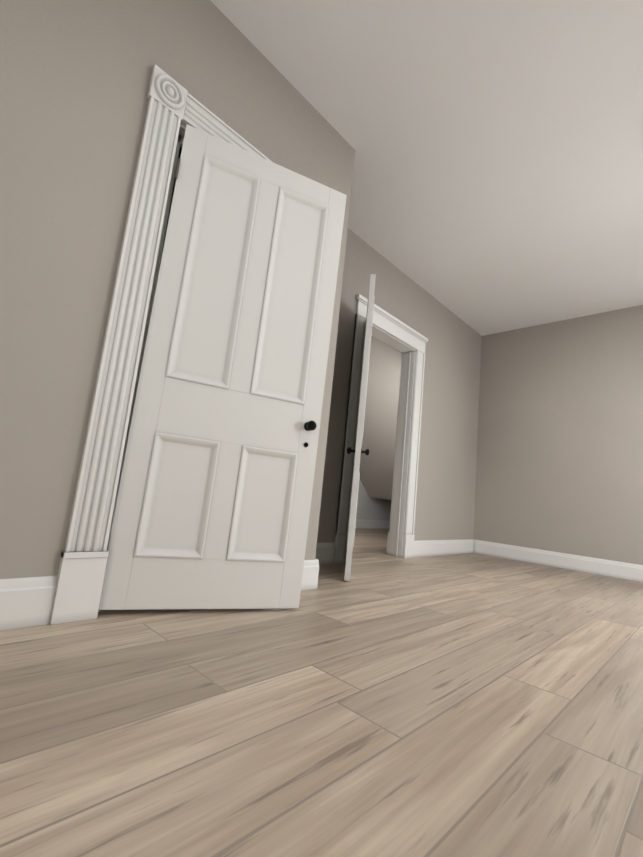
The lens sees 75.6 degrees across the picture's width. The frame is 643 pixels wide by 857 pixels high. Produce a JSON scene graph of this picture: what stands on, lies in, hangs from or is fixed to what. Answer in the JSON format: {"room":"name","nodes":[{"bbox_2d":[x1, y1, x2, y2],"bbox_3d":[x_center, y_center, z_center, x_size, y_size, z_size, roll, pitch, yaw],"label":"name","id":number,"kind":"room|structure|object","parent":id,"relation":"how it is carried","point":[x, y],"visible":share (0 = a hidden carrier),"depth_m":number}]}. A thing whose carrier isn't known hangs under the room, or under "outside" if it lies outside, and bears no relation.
{"room":"empty bedroom","nodes":[
{"label":"empty bedroom","id":0,"kind":"room"},
{"bbox_2d":[152,147,181,306],"bbox_3d":[-1.132,-0.657,1.979,0.007,2.694,2.205,-3,-12,44],"label":"liner","id":1,"kind":"object","parent":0,"point":[180,150],"depth_m":2.30},
{"bbox_2d":[0,0,354,578],"bbox_3d":[-0.748,-0.667,1.678,0.100,2.700,2.315,-3,-12,44],"label":"wall","id":2,"kind":"structure","parent":0,"point":[75,77],"depth_m":1.47},
{"bbox_2d":[0,575,56,630],"bbox_3d":[-1.247,0.476,1.015,0.018,0.150,1.045,-3,-12,44],"label":"baseboard","id":3,"kind":"structure","parent":2,"relation":"attached to","point":[26,601],"depth_m":1.32},
{"bbox_2d":[50,64,271,624],"bbox_3d":[-0.451,-0.323,1.937,0.147,2.160,1.075,-3,-12,44],"label":"trim","id":4,"kind":"structure","parent":2,"relation":"attached to","point":[173,104],"depth_m":1.56},
{"bbox_2d":[98,124,346,609],"bbox_3d":[-0.350,-0.264,1.798,0.792,1.988,0.147,10,-9,-23],"label":"closet door","id":5,"kind":"structure","parent":2,"relation":"in","point":[213,503],"depth_m":1.76},
{"bbox_2d":[301,555,323,590],"bbox_3d":[-0.213,0.802,2.441,0.532,0.150,0.018,-3,-12,44],"label":"baseboard","id":6,"kind":"structure","parent":2,"relation":"attached to","point":[309,578],"depth_m":2.23},
{"bbox_2d":[0,529,642,856],"bbox_3d":[1.656,1.215,3.004,7.105,0.120,8.720,-3,-12,44],"label":"floor","id":7,"kind":"structure","parent":0,"point":[381,703],"depth_m":0.94},
{"bbox_2d":[356,478,390,520],"bbox_3d":[-0.711,-0.044,5.636,0.140,2.700,8.440,-3,-12,44],"label":"wall","id":8,"kind":"structure","parent":0,"point":[368,508],"depth_m":7.07},
{"bbox_2d":[355,519,389,528],"bbox_3d":[-0.780,1.207,5.385,0.018,0.150,8.440,-3,-12,44],"label":"baseboard","id":9,"kind":"structure","parent":8,"relation":"attached to","point":[372,524],"depth_m":7.04},
{"bbox_2d":[359,336,401,499],"bbox_3d":[0.902,-0.130,5.745,2.037,2.181,2.440,-3,-12,44],"label":"ceiling slope","id":10,"kind":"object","parent":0,"point":[376,469],"visible":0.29,"depth_m":5.77},
{"bbox_2d":[317,228,481,542],"bbox_3d":[-0.085,-0.369,3.163,0.140,2.700,5.703,-3,-12,44],"label":"wall","id":11,"kind":"structure","parent":0,"point":[445,496],"depth_m":4.31},
{"bbox_2d":[316,542,334,563],"bbox_3d":[-0.164,0.880,2.902,0.018,0.150,0.765,-3,-12,44],"label":"baseboard","id":12,"kind":"structure","parent":11,"relation":"attached to","point":[327,549],"depth_m":3.10},
{"bbox_2d":[344,274,375,580],"bbox_3d":[0.283,0.002,3.036,0.147,1.988,0.802,5,-9,6],"label":"entry door","id":13,"kind":"structure","parent":11,"relation":"in","point":[358,451],"depth_m":2.65},
{"bbox_2d":[334,294,427,562],"bbox_3d":[0.520,0.053,3.769,0.224,2.177,1.140,-3,-12,44],"label":"door frame","id":14,"kind":"structure","parent":11,"relation":"attached to","point":[408,342],"depth_m":3.93},
{"bbox_2d":[413,539,475,556],"bbox_3d":[1.316,1.265,4.418,0.018,0.150,1.340,-3,-12,44],"label":"baseboard","id":15,"kind":"structure","parent":11,"relation":"attached to","point":[421,547],"depth_m":4.37},
{"bbox_2d":[210,0,642,335],"bbox_3d":[1.869,-1.818,1.815,4.928,0.120,5.973,-3,-12,44],"label":"ceiling","id":16,"kind":"structure","parent":0,"point":[497,178],"depth_m":2.46},
{"bbox_2d":[473,305,642,564],"bbox_3d":[3.690,0.078,3.605,4.928,2.700,0.270,-3,-12,44],"label":"wall","id":17,"kind":"structure","parent":0,"point":[559,465],"depth_m":4.46},
{"bbox_2d":[476,540,642,581],"bbox_3d":[3.413,1.309,3.359,4.500,0.150,0.018,-3,-12,44],"label":"baseboard","id":18,"kind":"structure","parent":17,"relation":"attached to","point":[629,571],"depth_m":4.24}
]}

